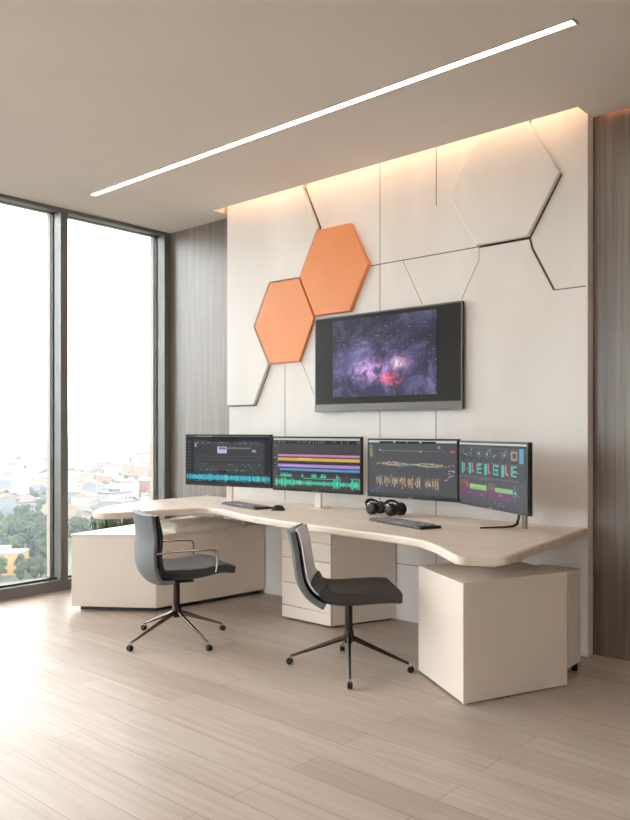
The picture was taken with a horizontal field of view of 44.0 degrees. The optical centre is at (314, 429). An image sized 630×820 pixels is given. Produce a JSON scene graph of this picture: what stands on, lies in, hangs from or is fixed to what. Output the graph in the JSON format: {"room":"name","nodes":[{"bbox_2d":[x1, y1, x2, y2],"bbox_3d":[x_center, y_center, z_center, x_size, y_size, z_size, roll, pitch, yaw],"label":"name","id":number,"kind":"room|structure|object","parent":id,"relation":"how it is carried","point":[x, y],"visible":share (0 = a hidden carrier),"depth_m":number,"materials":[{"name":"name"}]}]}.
{"room":"editing studio office","nodes":[
{"label":"editing studio office","id":0,"kind":"room"},
{"bbox_2d":[0,589,629,819],"bbox_3d":[-0.983,1.400,1.039,9.150,0.200,8.945,0,0,42],"label":"floor","id":1,"kind":"structure","parent":0,"point":[168,727],"depth_m":3.40,"materials":[{"name":"brown wood"}]},
{"bbox_2d":[90,514,133,530],"bbox_3d":[-1.607,0.971,6.506,0.270,0.658,0.601,0,0,42],"label":"potted grass","id":2,"kind":"object","parent":1,"relation":"on","point":[128,521],"depth_m":6.41,"materials":[{"name":"plant"}]},
{"bbox_2d":[70,516,264,610],"bbox_3d":[-1.188,1.024,5.997,0.926,0.552,1.347,0,0,42],"label":"credenza","id":3,"kind":"object","parent":1,"relation":"on","point":[106,575],"visible":0.66,"depth_m":5.61,"materials":[{"name":"beige paint"}]},
{"bbox_2d":[160,516,240,532],"bbox_3d":[-0.925,0.709,5.967,0.390,0.075,0.620,0,0,42],"label":"cushion","id":4,"kind":"object","parent":3,"relation":"on","point":[198,523],"visible":0.96,"depth_m":5.85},
{"bbox_2d":[93,496,586,567],"bbox_3d":[-0.097,0.654,4.995,3.461,0.188,1.400,0,0,42],"label":"desk","id":5,"kind":"object","parent":3,"relation":"on","point":[461,541],"visible":0.98,"depth_m":4.52,"materials":[{"name":"brown wood"}]},
{"bbox_2d":[186,434,272,501],"bbox_3d":[-0.650,0.297,6.031,0.820,0.526,0.112,0,0,31],"label":"monitor","id":6,"kind":"object","parent":5,"relation":"on","point":[230,461],"visible":1,"depth_m":5.97,"materials":[{"name":"black plastic"}]},
{"bbox_2d":[221,501,271,509],"bbox_3d":[-0.502,0.549,5.697,0.150,0.021,0.500,0,0,-34],"label":"keyboard","id":7,"kind":"object","parent":5,"relation":"on","point":[240,504],"visible":0.97,"depth_m":5.63,"materials":[{"name":"black plastic"}]},
{"bbox_2d":[271,505,284,510],"bbox_3d":[-0.256,0.540,5.425,0.090,0.038,0.056,0,0,7],"label":"computer mouse","id":8,"kind":"object","parent":5,"relation":"on","point":[276,507],"visible":1,"depth_m":5.40,"materials":[{"name":"black plastic"}]},
{"bbox_2d":[273,436,362,508],"bbox_3d":[0.033,0.303,5.569,0.784,0.512,0.112,0,0,37],"label":"monitor","id":9,"kind":"object","parent":5,"relation":"on","point":[319,465],"visible":1,"depth_m":5.51,"materials":[{"name":"black plastic"}]},
{"bbox_2d":[365,498,384,514],"bbox_3d":[0.400,0.507,5.163,0.156,0.102,0.106,0,0,-43],"label":"headphones","id":10,"kind":"object","parent":5,"relation":"on","point":[372,508],"visible":0.94,"depth_m":5.12,"materials":[{"name":"black plastic"}]},
{"bbox_2d":[366,502,378,514],"bbox_3d":[0.376,0.515,5.126,0.085,0.084,0.056,0,0,42],"label":"ear cup","id":11,"kind":"object","parent":10,"relation":"on","point":[372,508],"depth_m":5.11,"materials":[{"name":"black plastic"}]},
{"bbox_2d":[376,501,384,513],"bbox_3d":[0.439,0.515,5.186,0.084,0.084,0.059,0,0,42],"label":"ear cup","id":12,"kind":"object","parent":10,"relation":"on","point":[381,510],"depth_m":5.16,"materials":[{"name":"black plastic"}]},
{"bbox_2d":[384,499,406,515],"bbox_3d":[0.519,0.507,5.072,0.156,0.102,0.106,0,0,-36],"label":"headphones","id":13,"kind":"object","parent":5,"relation":"on","point":[391,509],"visible":1,"depth_m":5.05,"materials":[{"name":"black plastic"}]},
{"bbox_2d":[385,503,397,515],"bbox_3d":[0.493,0.515,5.038,0.087,0.084,0.060,0,0,42],"label":"ear cup","id":14,"kind":"object","parent":13,"relation":"on","point":[391,509],"depth_m":5.02,"materials":[{"name":"black plastic"}]},
{"bbox_2d":[396,502,406,514],"bbox_3d":[0.560,0.515,5.089,0.086,0.084,0.065,0,0,42],"label":"ear cup","id":15,"kind":"object","parent":13,"relation":"on","point":[402,508],"depth_m":5.06,"materials":[{"name":"black plastic"}]},
{"bbox_2d":[369,516,440,529],"bbox_3d":[0.527,0.549,4.620,0.150,0.021,0.510,0,0,-30],"label":"keyboard","id":16,"kind":"object","parent":5,"relation":"on","point":[387,520],"visible":1,"depth_m":4.54,"materials":[{"name":"black plastic"}]},
{"bbox_2d":[368,438,460,502],"bbox_3d":[0.686,0.251,5.088,0.705,0.389,0.214,0,0,42],"label":"monitor","id":17,"kind":"object","parent":5,"relation":"on","point":[418,469],"visible":1,"depth_m":4.99,"materials":[{"name":"black plastic"}]},
{"bbox_2d":[459,440,531,528],"bbox_3d":[1.071,0.312,4.416,0.257,0.493,0.768,0,0,-17],"label":"monitor","id":18,"kind":"object","parent":5,"relation":"on","point":[494,475],"visible":1,"depth_m":4.34,"materials":[{"name":"black plastic"}]},
{"bbox_2d":[126,509,235,650],"bbox_3d":[-0.820,0.899,4.848,0.645,0.802,0.613,0,0,-8],"label":"office chair","id":19,"kind":"object","parent":1,"relation":"on","point":[148,546],"visible":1,"depth_m":4.68,"materials":[{"name":"grey fabric"}]},
{"bbox_2d":[137,509,179,577],"bbox_3d":[-0.983,0.704,4.771,0.181,0.406,0.460,0,0,-26],"label":"backrest","id":20,"kind":"object","parent":19,"relation":"on","point":[151,563],"depth_m":4.58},
{"bbox_2d":[282,528,395,626],"bbox_3d":[0.161,0.955,5.367,0.619,0.690,0.492,0,0,42],"label":"drawer pedestal","id":21,"kind":"object","parent":1,"relation":"on","point":[335,556],"visible":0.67,"depth_m":5.22,"materials":[{"name":"beige paint"}]},
{"bbox_2d":[286,523,413,688],"bbox_3d":[0.157,0.913,4.235,0.690,0.773,0.626,0,0,-31],"label":"office chair","id":22,"kind":"object","parent":1,"relation":"on","point":[320,591],"visible":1,"depth_m":4.12,"materials":[{"name":"grey fabric"}]},
{"bbox_2d":[419,561,566,703],"bbox_3d":[0.889,1.010,4.041,0.649,0.580,0.525,0,0,-24],"label":"base cabinet","id":23,"kind":"object","parent":1,"relation":"on","point":[486,633],"visible":0.94,"depth_m":3.84,"materials":[{"name":"beige paint"}]},
{"bbox_2d":[536,564,579,670],"bbox_3d":[1.307,1.028,4.242,0.247,0.545,0.187,0,0,42],"label":"pedestal","id":24,"kind":"object","parent":1,"relation":"on","point":[573,574],"visible":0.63,"depth_m":4.16,"materials":[{"name":"beige paint"}]},
{"bbox_2d":[0,0,629,236],"bbox_3d":[-0.983,-2.000,1.039,9.150,0.400,8.945,0,0,42],"label":"ceiling","id":25,"kind":"structure","parent":0,"point":[96,95],"depth_m":4.06,"materials":[{"name":"paint"}]},
{"bbox_2d":[89,18,578,195],"bbox_3d":[-0.277,-1.796,4.691,3.819,0.006,0.054,0,0,42],"label":"recessed light","id":26,"kind":"object","parent":25,"relation":"in","point":[573,21],"visible":1,"depth_m":4.19,"materials":[{"name":"glowing white plastic diffuser"},{"name":"aluminum"}]},
{"bbox_2d":[170,108,629,660],"bbox_3d":[1.943,-0.400,4.323,9.150,3.400,0.150,0,0,42],"label":"wall","id":27,"kind":"structure","parent":0,"point":[198,254],"depth_m":4.49,"materials":[{"name":"grey wood"}]},
{"bbox_2d":[0,194,169,600],"bbox_3d":[-4.300,-0.275,3.953,0.220,3.250,8.718,0,0,42],"label":"window","id":28,"kind":"structure","parent":27,"relation":"in","point":[58,578],"depth_m":6.40,"materials":[{"name":"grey metal"}]},
{"bbox_2d":[227,107,592,656],"bbox_3d":[0.435,-0.367,5.489,3.053,3.335,0.115,0,0,42],"label":"wall","id":29,"kind":"structure","parent":0,"point":[499,223],"depth_m":5.07,"materials":[{"name":"beige paint"}]},
{"bbox_2d":[315,300,463,411],"bbox_3d":[0.482,-0.480,5.393,1.255,0.690,0.046,0,0,42],"label":"television","id":30,"kind":"object","parent":29,"relation":"attached to","point":[408,358],"visible":1,"depth_m":5.33,"materials":[{"name":"black plastic"}]},
{"bbox_2d":[333,309,436,397],"bbox_3d":[0.462,-0.512,5.385,0.890,0.555,0.001,0,0,42],"label":"picture","id":31,"kind":"object","parent":30,"relation":"attached to","point":[393,353],"depth_m":5.36,"materials":[{"name":"purple"}]},
{"label":"outside","id":32,"kind":"structure","parent":0,"visible":0},
{"bbox_2d":[0,435,149,583],"bbox_3d":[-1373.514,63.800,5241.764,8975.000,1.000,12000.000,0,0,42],"label":"ground","id":33,"kind":"structure","parent":32,"point":[119,439],"depth_m":3945.11,"materials":[{"name":"white"}]},
{"bbox_2d":[0,556,7,579],"bbox_3d":[-132.644,58.047,327.944,6.005,10.506,5.360,0,0,-12],"label":"tree","id":34,"kind":"object","parent":33,"relation":"on","point":[3,561],"visible":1,"depth_m":327.73,"materials":[{"name":"green plant"}]},
{"bbox_2d":[0,530,7,540],"bbox_3d":[-158.496,57.092,392.715,7.320,12.415,7.687,0,0,21],"label":"tree","id":35,"kind":"object","parent":33,"relation":"on","point":[3,536],"visible":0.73,"depth_m":391.67,"materials":[{"name":"green plant"}]},
{"bbox_2d":[0,522,7,532],"bbox_3d":[-173.053,57.004,429.174,7.197,12.592,6.424,0,0,41],"label":"tree","id":36,"kind":"object","parent":33,"relation":"on","point":[3,527],"visible":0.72,"depth_m":427.81,"materials":[{"name":"green plant"}]},
{"bbox_2d":[0,493,15,515],"bbox_3d":[-209.812,53.197,529.600,10.057,20.205,14.547,0,0,-32],"label":"building","id":37,"kind":"structure","parent":33,"relation":"on","point":[7,501],"depth_m":523.84,"materials":[{"name":"tile"}]},
{"bbox_2d":[3,514,12,535],"bbox_3d":[-183.590,56.767,465.550,6.666,13.066,7.467,0,0,28],"label":"tree","id":38,"kind":"object","parent":33,"relation":"on","point":[7,517],"visible":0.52,"depth_m":464.21,"materials":[{"name":"green plant"}]},
{"bbox_2d":[0,476,16,487],"bbox_3d":[-304.016,54.527,763.579,20.891,17.545,12.995,0,0,-29],"label":"building","id":39,"kind":"structure","parent":33,"relation":"on","point":[4,481],"depth_m":759.03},
{"bbox_2d":[0,472,16,477],"bbox_3d":[-332.606,54.382,846.003,14.385,17.836,15.881,0,0,-4],"label":"building","id":40,"kind":"structure","parent":33,"relation":"on","point":[12,474],"depth_m":841.91,"materials":[{"name":"tile"}]},
{"bbox_2d":[3,521,14,537],"bbox_3d":[-172.684,57.376,441.019,6.986,11.849,7.336,0,0,-45],"label":"tree","id":41,"kind":"object","parent":33,"relation":"on","point":[9,532],"visible":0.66,"depth_m":439.24,"materials":[{"name":"green plant"}]},
{"bbox_2d":[2,460,17,464],"bbox_3d":[-414.959,51.968,1059.433,10.577,22.664,22.619,0,0,13],"label":"building","id":42,"kind":"structure","parent":33,"relation":"on","point":[6,462],"depth_m":1052.27,"materials":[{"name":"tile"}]},
{"bbox_2d":[0,545,29,574],"bbox_3d":[-136.849,57.300,345.000,16.600,12.000,12.600,0,0,-2],"label":"building","id":43,"kind":"structure","parent":33,"relation":"on","point":[11,554],"depth_m":339.21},
{"bbox_2d":[8,538,22,548],"bbox_3d":[-139.776,56.837,363.255,6.594,12.926,7.387,0,0,-23],"label":"tree","id":44,"kind":"object","parent":33,"relation":"on","point":[16,543],"visible":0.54,"depth_m":361.70,"materials":[{"name":"green plant"}]},
{"bbox_2d":[9,492,21,497],"bbox_3d":[-249.940,57.671,646.832,9.712,11.258,16.519,0,0,31],"label":"building","id":45,"kind":"structure","parent":33,"relation":"on","point":[14,493],"depth_m":645.12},
{"bbox_2d":[13,505,24,515],"bbox_3d":[-198.101,56.871,521.754,7.582,12.859,7.961,0,0,-2],"label":"tree","id":46,"kind":"object","parent":33,"relation":"on","point":[17,508],"visible":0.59,"depth_m":519.51,"materials":[{"name":"green plant"}]},
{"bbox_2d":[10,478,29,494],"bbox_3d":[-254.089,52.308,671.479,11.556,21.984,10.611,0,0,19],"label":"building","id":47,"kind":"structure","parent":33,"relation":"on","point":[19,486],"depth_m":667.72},
{"bbox_2d":[14,563,25,580],"bbox_3d":[-122.840,59.341,324.904,4.753,7.917,4.146,0,0,-8],"label":"tree","id":48,"kind":"object","parent":33,"relation":"on","point":[19,571],"visible":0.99,"depth_m":324.07,"materials":[{"name":"green plant"}]},
{"bbox_2d":[12,522,27,534],"bbox_3d":[-157.955,56.329,416.854,6.561,13.941,9.313,0,0,26],"label":"tree","id":49,"kind":"object","parent":33,"relation":"on","point":[19,528],"visible":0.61,"depth_m":415.10,"materials":[{"name":"green plant"}]},
{"bbox_2d":[17,536,24,548],"bbox_3d":[-145.299,57.574,381.992,5.390,11.453,7.651,0,0,-11],"label":"tree","id":50,"kind":"object","parent":33,"relation":"on","point":[18,537],"visible":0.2,"depth_m":381.57,"materials":[{"name":"green plant"}]},
{"bbox_2d":[14,553,28,567],"bbox_3d":[-125.216,57.865,332.187,5.691,10.869,6.525,0,0,-36],"label":"tree","id":51,"kind":"object","parent":33,"relation":"on","point":[20,558],"visible":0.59,"depth_m":330.54,"materials":[{"name":"green plant"}]},
{"bbox_2d":[16,498,35,511],"bbox_3d":[-214.534,56.027,556.321,16.377,14.545,23.369,0,0,37],"label":"building","id":52,"kind":"structure","parent":33,"relation":"on","point":[19,502],"depth_m":557.08,"materials":[{"name":"white concrete"}]},
{"bbox_2d":[21,504,30,512],"bbox_3d":[-200.992,57.213,540.215,7.538,12.174,7.178,0,0,-11],"label":"tree","id":53,"kind":"object","parent":33,"relation":"on","point":[27,507],"visible":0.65,"depth_m":539.42,"materials":[{"name":"green plant"}]},
{"bbox_2d":[21,516,30,521],"bbox_3d":[-177.783,58.045,478.819,6.506,10.509,6.196,0,0,24],"label":"tree","id":54,"kind":"object","parent":33,"relation":"on","point":[25,518],"visible":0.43,"depth_m":478.25,"materials":[{"name":"green plant"}]},
{"bbox_2d":[19,495,33,500],"bbox_3d":[-228.238,57.280,615.927,11.604,12.039,14.153,0,0,-21],"label":"building","id":55,"kind":"structure","parent":33,"relation":"on","point":[23,497],"depth_m":611.54,"materials":[{"name":"tile"}]},
{"bbox_2d":[23,530,33,548],"bbox_3d":[-151.083,57.949,411.161,7.150,10.703,5.037,0,0,-29],"label":"tree","id":56,"kind":"object","parent":33,"relation":"on","point":[28,534],"visible":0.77,"depth_m":409.87,"materials":[{"name":"green plant"}]},
{"bbox_2d":[26,557,32,575],"bbox_3d":[-124.205,59.353,339.020,4.739,7.895,4.134,0,0,1],"label":"tree","id":57,"kind":"object","parent":33,"relation":"on","point":[30,559],"visible":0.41,"depth_m":337.97,"materials":[{"name":"green plant"}]},
{"bbox_2d":[27,536,36,557],"bbox_3d":[-135.539,57.312,376.821,5.636,11.976,8.000,0,0,27],"label":"tree","id":58,"kind":"object","parent":33,"relation":"on","point":[31,542],"visible":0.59,"depth_m":374.83,"materials":[{"name":"green plant"}]},
{"bbox_2d":[30,511,35,520],"bbox_3d":[-177.542,57.375,492.747,6.205,11.850,7.114,0,0,21],"label":"tree","id":59,"kind":"object","parent":33,"relation":"on","point":[33,513],"visible":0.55,"depth_m":490.78,"materials":[{"name":"green plant"}]},
{"bbox_2d":[24,467,42,472],"bbox_3d":[-364.146,55.410,1000.756,23.354,15.780,14.865,0,0,1],"label":"building","id":60,"kind":"structure","parent":33,"relation":"on","point":[28,469],"depth_m":993.84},
{"bbox_2d":[29,560,40,578],"bbox_3d":[-117.554,58.992,327.124,4.512,8.617,5.173,0,0,-7],"label":"tree","id":61,"kind":"object","parent":33,"relation":"on","point":[34,567],"visible":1,"depth_m":325.66,"materials":[{"name":"green plant"}]},
{"bbox_2d":[29,481,43,488],"bbox_3d":[-265.012,55.786,730.372,16.042,15.029,14.826,0,0,38],"label":"building","id":62,"kind":"structure","parent":33,"relation":"on","point":[33,484],"depth_m":726.75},
{"bbox_2d":[29,456,46,461],"bbox_3d":[-414.856,51.198,1170.678,25.340,24.203,12.963,0,0,2],"label":"building","id":63,"kind":"structure","parent":33,"relation":"on","point":[36,458],"depth_m":1164.75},
{"bbox_2d":[31,522,45,533],"bbox_3d":[-149.423,56.544,422.013,9.027,13.512,6.359,0,0,-32],"label":"tree","id":64,"kind":"object","parent":33,"relation":"on","point":[38,526],"visible":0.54,"depth_m":420.30,"materials":[{"name":"green plant"}]},
{"bbox_2d":[34,510,43,521],"bbox_3d":[-171.122,56.560,484.949,7.059,13.481,8.093,0,0,-4],"label":"tree","id":65,"kind":"object","parent":33,"relation":"on","point":[39,515],"visible":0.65,"depth_m":482.70,"materials":[{"name":"green plant"}]},
{"bbox_2d":[32,478,46,486],"bbox_3d":[-285.039,56.716,805.947,17.680,13.167,13.026,0,0,36],"label":"building","id":66,"kind":"structure","parent":33,"relation":"on","point":[41,480],"depth_m":802.18,"materials":[{"name":"tile"}]},
{"bbox_2d":[34,495,45,504],"bbox_3d":[-221.258,58.267,640.081,11.525,10.067,21.117,0,0,38],"label":"building","id":67,"kind":"structure","parent":33,"relation":"on","point":[42,497],"depth_m":635.74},
{"bbox_2d":[34,465,46,471],"bbox_3d":[-365.018,55.338,1040.161,18.856,15.924,15.972,0,0,43],"label":"building","id":68,"kind":"structure","parent":33,"relation":"on","point":[40,466],"depth_m":1034.43,"materials":[{"name":"tile"}]},
{"bbox_2d":[35,528,46,546],"bbox_3d":[-127.903,54.894,370.112,8.803,16.813,10.093,0,0,28],"label":"tree","id":69,"kind":"object","parent":33,"relation":"on","point":[41,540],"visible":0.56,"depth_m":367.22,"materials":[{"name":"green plant"}]},
{"bbox_2d":[36,556,45,577],"bbox_3d":[-117.627,58.642,334.515,4.384,9.315,6.223,0,0,-4],"label":"tree","id":70,"kind":"object","parent":33,"relation":"on","point":[40,559],"visible":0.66,"depth_m":333.38,"materials":[{"name":"green plant"}]},
{"bbox_2d":[35,487,46,493],"bbox_3d":[-241.757,57.029,694.117,14.724,12.542,12.398,0,0,-23],"label":"building","id":71,"kind":"structure","parent":33,"relation":"on","point":[42,489],"depth_m":688.91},
{"bbox_2d":[36,545,46,559],"bbox_3d":[-118.803,57.015,343.895,7.782,12.569,7.411,0,0,14],"label":"tree","id":72,"kind":"object","parent":33,"relation":"on","point":[42,551],"visible":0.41,"depth_m":341.54,"materials":[{"name":"green plant"}]},
{"bbox_2d":[37,437,46,453],"bbox_3d":[-533.243,39.005,1528.882,16.977,48.590,16.834,0,0,12],"label":"building","id":73,"kind":"structure","parent":33,"relation":"on","point":[41,443],"depth_m":1521.72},
{"bbox_2d":[39,458,46,463],"bbox_3d":[-381.312,51.343,1105.800,17.785,23.915,17.371,0,0,-31],"label":"building","id":74,"kind":"structure","parent":33,"relation":"on","point":[44,460],"depth_m":1098.20,"materials":[{"name":"white"}]},
{"bbox_2d":[42,558,46,573],"bbox_3d":[-111.619,58.444,327.513,5.551,9.713,4.955,0,0,19],"label":"tree","id":75,"kind":"object","parent":33,"relation":"on","point":[44,563],"visible":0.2,"depth_m":325.98,"materials":[{"name":"green plant"}]},
{"bbox_2d":[42,504,76,521],"bbox_3d":[-167.231,55.098,508.622,14.344,16.404,22.904,0,0,-41],"label":"building","id":76,"kind":"structure","parent":33,"relation":"on","point":[71,509],"depth_m":503.65,"materials":[{"name":"tile"}]},
{"bbox_2d":[45,490,81,504],"bbox_3d":[-180.907,52.555,560.231,22.185,21.490,14.665,0,0,-31],"label":"building","id":77,"kind":"structure","parent":33,"relation":"on","point":[71,493],"depth_m":557.36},
{"bbox_2d":[1,455,138,489],"bbox_3d":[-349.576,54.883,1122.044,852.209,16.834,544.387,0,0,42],"label":"treetops","id":78,"kind":"object","parent":33,"relation":"on","point":[18,457],"visible":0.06,"depth_m":963.14,"materials":[{"name":"green plant"}]},
{"bbox_2d":[68,526,75,537],"bbox_3d":[-134.280,58.367,433.703,5.817,9.866,6.108,0,0,-39],"label":"tree","id":79,"kind":"object","parent":33,"relation":"on","point":[71,529],"visible":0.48,"depth_m":432.22,"materials":[{"name":"green plant"}]},
{"bbox_2d":[68,479,77,489],"bbox_3d":[-212.342,52.328,662.543,16.542,21.945,13.142,0,0,17],"label":"building","id":80,"kind":"structure","parent":33,"relation":"on","point":[71,484],"depth_m":660.02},
{"bbox_2d":[68,458,78,469],"bbox_3d":[-339.856,51.402,1079.082,20.367,23.796,12.347,0,0,23],"label":"building","id":81,"kind":"structure","parent":33,"relation":"on","point":[71,463],"depth_m":1072.49,"materials":[{"name":"white"}]},
{"bbox_2d":[68,437,79,443],"bbox_3d":[-477.074,38.973,1536.108,19.402,48.654,29.097,0,0,-5],"label":"building","id":82,"kind":"structure","parent":33,"relation":"on","point":[71,439],"depth_m":1524.32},
{"bbox_2d":[68,468,80,478],"bbox_3d":[-260.380,51.947,834.006,12.277,22.707,13.915,0,0,19],"label":"building","id":83,"kind":"structure","parent":33,"relation":"on","point":[72,473],"depth_m":828.96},
{"bbox_2d":[74,521,87,532],"bbox_3d":[-128.774,56.530,428.067,8.383,13.540,7.983,0,0,-36],"label":"tree","id":84,"kind":"object","parent":33,"relation":"on","point":[83,526],"visible":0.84,"depth_m":425.67,"materials":[{"name":"green plant"}]},
{"bbox_2d":[69,477,92,480],"bbox_3d":[-238.925,55.550,788.496,23.661,15.500,17.347,0,0,-29],"label":"building","id":85,"kind":"structure","parent":33,"relation":"on","point":[73,478],"depth_m":785.23,"materials":[{"name":"tile"}]},
{"bbox_2d":[76,517,85,522],"bbox_3d":[-136.616,56.904,452.813,6.020,12.793,8.546,0,0,14],"label":"tree","id":86,"kind":"object","parent":33,"relation":"on","point":[79,519],"visible":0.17,"depth_m":452.13,"materials":[{"name":"green plant"}]},
{"bbox_2d":[71,492,98,517],"bbox_3d":[-156.859,52.890,532.073,13.079,20.821,20.255,0,0,5],"label":"building","id":87,"kind":"structure","parent":33,"relation":"on","point":[85,501],"depth_m":522.57,"materials":[{"name":"tile"}]},
{"bbox_2d":[80,472,93,479],"bbox_3d":[-253.324,54.720,861.656,12.236,17.160,16.938,0,0,-36],"label":"building","id":88,"kind":"structure","parent":33,"relation":"on","point":[83,474],"depth_m":856.32,"materials":[{"name":"tile"}]},
{"bbox_2d":[83,467,93,471],"bbox_3d":[-287.859,55.428,988.121,10.190,15.745,14.196,0,0,-1],"label":"building","id":89,"kind":"structure","parent":33,"relation":"on","point":[87,469],"depth_m":981.30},
{"bbox_2d":[82,515,98,526],"bbox_3d":[-144.695,58.947,499.156,12.575,8.706,10.172,0,0,-41],"label":"building","id":90,"kind":"structure","parent":33,"relation":"on","point":[86,516],"depth_m":495.72,"materials":[{"name":"tile"}]},
{"bbox_2d":[78,481,103,491],"bbox_3d":[-201.539,54.639,696.451,23.159,17.322,15.287,0,0,-22],"label":"building","id":91,"kind":"structure","parent":33,"relation":"on","point":[80,486],"depth_m":692.46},
{"bbox_2d":[83,481,99,493],"bbox_3d":[-186.306,52.785,648.577,11.540,21.031,17.792,0,0,-7],"label":"building","id":92,"kind":"structure","parent":33,"relation":"on","point":[91,486],"depth_m":640.57,"materials":[{"name":"tile"}]},
{"bbox_2d":[82,458,100,466],"bbox_3d":[-312.477,51.376,1090.641,24.520,23.847,10.917,0,0,16],"label":"building","id":93,"kind":"structure","parent":33,"relation":"on","point":[90,461],"depth_m":1086.20,"materials":[{"name":"white"}]},
{"bbox_2d":[84,507,100,514],"bbox_3d":[-144.589,57.228,515.005,11.492,12.144,11.427,0,0,45],"label":"building","id":94,"kind":"structure","parent":33,"relation":"on","point":[88,512],"depth_m":512.96,"materials":[{"name":"white"}]},
{"bbox_2d":[88,519,100,527],"bbox_3d":[-123.630,56.521,438.059,7.099,13.558,8.139,0,0,-7],"label":"tree","id":95,"kind":"object","parent":33,"relation":"on","point":[96,522],"visible":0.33,"depth_m":436.46,"materials":[{"name":"green plant"}]},
{"bbox_2d":[89,470,100,475],"bbox_3d":[-252.667,54.313,892.390,10.655,17.975,12.128,0,0,10],"label":"building","id":96,"kind":"structure","parent":33,"relation":"on","point":[95,472],"depth_m":890.32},
{"bbox_2d":[93,462,104,470],"bbox_3d":[-295.936,54.016,1070.346,15.173,18.568,18.147,0,0,-4],"label":"building","id":97,"kind":"structure","parent":33,"relation":"on","point":[98,465],"depth_m":1061.55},
{"bbox_2d":[95,474,111,484],"bbox_3d":[-219.780,54.752,810.120,12.780,17.096,12.836,0,0,18],"label":"building","id":98,"kind":"structure","parent":33,"relation":"on","point":[100,478],"depth_m":805.82,"materials":[{"name":"tile"}]},
{"bbox_2d":[102,485,118,491],"bbox_3d":[-179.201,55.848,685.743,11.666,14.905,15.540,0,0,-32],"label":"building","id":99,"kind":"structure","parent":33,"relation":"on","point":[105,489],"depth_m":683.22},
{"bbox_2d":[104,463,118,474],"bbox_3d":[-250.375,51.672,957.438,10.617,23.255,17.505,0,0,17],"label":"building","id":100,"kind":"structure","parent":33,"relation":"on","point":[110,468],"depth_m":950.87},
{"bbox_2d":[98,488,132,507],"bbox_3d":[-142.731,52.562,557.155,12.534,21.476,22.058,0,0,29],"label":"building","id":101,"kind":"structure","parent":33,"relation":"on","point":[106,495],"depth_m":550.79,"materials":[{"name":"white"}]},
{"bbox_2d":[110,474,123,481],"bbox_3d":[-217.802,55.627,844.650,19.799,15.346,14.312,0,0,-14],"label":"building","id":102,"kind":"structure","parent":33,"relation":"on","point":[117,478],"depth_m":839.96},
{"bbox_2d":[110,462,123,472],"bbox_3d":[-250.567,51.572,981.138,20.373,23.456,16.277,0,0,-25],"label":"building","id":103,"kind":"structure","parent":33,"relation":"on","point":[119,463],"depth_m":976.28,"materials":[{"name":"tile"}]},
{"bbox_2d":[102,496,134,523],"bbox_3d":[-124.805,52.701,494.684,16.085,21.199,13.138,0,0,24],"label":"building","id":104,"kind":"structure","parent":33,"relation":"on","point":[115,500],"depth_m":490.66,"materials":[{"name":"white"}]},
{"bbox_2d":[122,463,133,474],"bbox_3d":[-229.009,52.064,956.248,11.913,22.473,12.694,0,0,6],"label":"building","id":105,"kind":"structure","parent":33,"relation":"on","point":[127,467],"depth_m":950.87,"materials":[{"name":"tile"}]},
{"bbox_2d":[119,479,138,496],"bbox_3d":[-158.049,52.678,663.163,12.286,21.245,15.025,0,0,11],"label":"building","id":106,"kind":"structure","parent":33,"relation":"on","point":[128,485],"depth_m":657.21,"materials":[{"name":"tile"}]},
{"bbox_2d":[133,452,142,460],"bbox_3d":[-313.407,50.828,1380.539,14.843,24.944,15.332,0,0,-33],"label":"building","id":107,"kind":"structure","parent":33,"relation":"on","point":[135,453],"depth_m":1376.10,"materials":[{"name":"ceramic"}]},
{"bbox_2d":[135,459,141,469],"bbox_3d":[-236.388,51.460,1052.763,12.168,23.679,13.108,0,0,-29],"label":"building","id":108,"kind":"structure","parent":33,"relation":"on","point":[137,463],"depth_m":1047.39,"materials":[{"name":"white"}]},
{"bbox_2d":[135,454,149,460],"bbox_3d":[-271.647,50.988,1235.650,21.612,24.624,16.459,0,0,-44],"label":"building","id":109,"kind":"structure","parent":33,"relation":"on","point":[143,457],"depth_m":1229.47,"materials":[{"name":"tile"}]},
{"bbox_2d":[136,477,149,497],"bbox_3d":[-149.112,52.275,686.379,9.604,22.051,17.640,0,0,13],"label":"building","id":110,"kind":"structure","parent":33,"relation":"on","point":[144,483],"depth_m":678.23,"materials":[{"name":"ceramic"}]},
{"bbox_2d":[136,464,149,476],"bbox_3d":[-200.816,51.738,912.513,14.516,23.123,16.137,0,0,2],"label":"building","id":111,"kind":"structure","parent":33,"relation":"on","point":[143,470],"depth_m":904.90,"materials":[{"name":"tile"}]},
{"bbox_2d":[140,490,149,500],"bbox_3d":[-112.864,52.598,541.061,13.196,21.405,15.884,0,0,-26],"label":"building","id":112,"kind":"structure","parent":33,"relation":"on","point":[144,496],"depth_m":535.74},
{"bbox_2d":[140,460,149,465],"bbox_3d":[-222.360,51.559,1030.575,15.305,23.481,12.795,0,0,25],"label":"building","id":113,"kind":"structure","parent":33,"relation":"on","point":[147,462],"depth_m":1025.63,"materials":[{"name":"tile"}]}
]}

